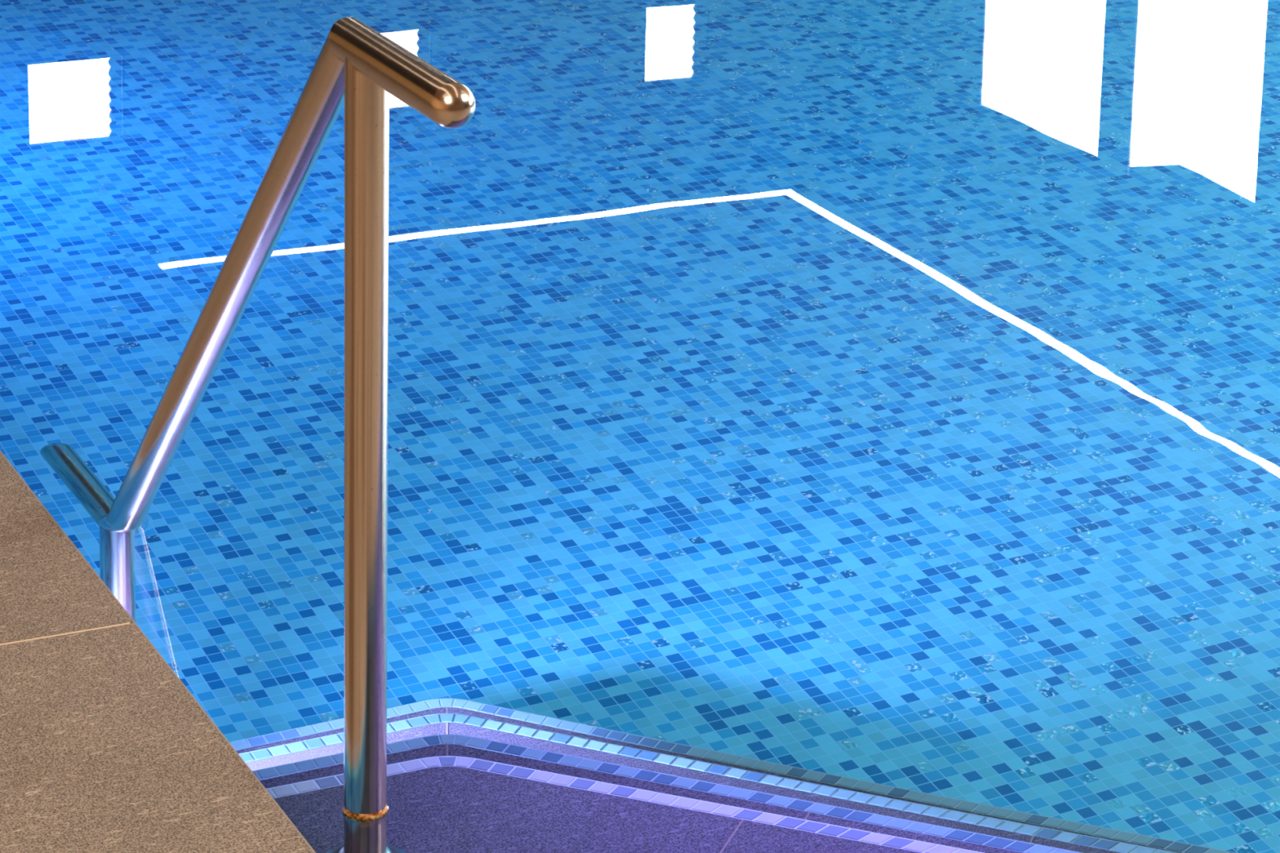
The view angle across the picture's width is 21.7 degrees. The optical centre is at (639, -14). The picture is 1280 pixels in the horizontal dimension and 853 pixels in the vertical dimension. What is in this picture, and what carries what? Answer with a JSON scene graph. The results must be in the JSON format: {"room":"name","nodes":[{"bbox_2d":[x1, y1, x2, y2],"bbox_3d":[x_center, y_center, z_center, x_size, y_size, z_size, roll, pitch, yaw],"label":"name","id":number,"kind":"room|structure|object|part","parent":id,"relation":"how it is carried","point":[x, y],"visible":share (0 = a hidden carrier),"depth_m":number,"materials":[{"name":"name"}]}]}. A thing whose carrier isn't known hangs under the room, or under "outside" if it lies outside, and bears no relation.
{"room":"indoor swimming pool","nodes":[
{"label":"indoor swimming pool","id":0,"kind":"room"},
{"bbox_2d":[0,450,315,852],"bbox_3d":[-0.269,0.198,5.909,11.500,0.028,17.500,-5,15,-25],"label":"floor","id":1,"kind":"structure","parent":0,"point":[104,748],"depth_m":3.42,"materials":[{"name":"brown ceramic"}]},
{"bbox_2d":[0,0,1279,852],"bbox_3d":[0.899,-0.176,7.716,6.200,0.001,8.180,-5,15,-25],"label":"water","id":2,"kind":"object","parent":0,"point":[814,426],"visible":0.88,"depth_m":4.50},
{"bbox_3d":[0.868,1.226,8.046,6.600,0.200,8.580,-5,15,-25],"label":"floor","id":3,"kind":"structure","parent":0,"visible":0},
{"bbox_3d":[0.533,1.397,4.197,2.296,1.215,1.648,-5,15,-25],"label":"steps","id":4,"kind":"structure","parent":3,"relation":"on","visible":0},
{"bbox_2d":[105,17,475,819],"bbox_3d":[-0.471,0.836,3.770,0.092,1.834,1.360,-5,15,-25],"label":"handrail","id":5,"kind":"object","parent":4,"relation":"on","point":[357,67],"visible":0.69,"depth_m":3.27,"materials":[{"name":"metal"}]},
{"bbox_3d":[-0.461,0.364,3.658,0.043,0.864,0.823,-5,15,-25],"label":"sloping rail","id":6,"kind":"part","parent":5,"relation":"part of","materials":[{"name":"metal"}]},
{"bbox_3d":[-0.268,0.507,3.276,0.043,0.907,0.043,-5,15,-25],"label":"post","id":7,"kind":"part","parent":5,"relation":"part of","materials":[{"name":"metal"}]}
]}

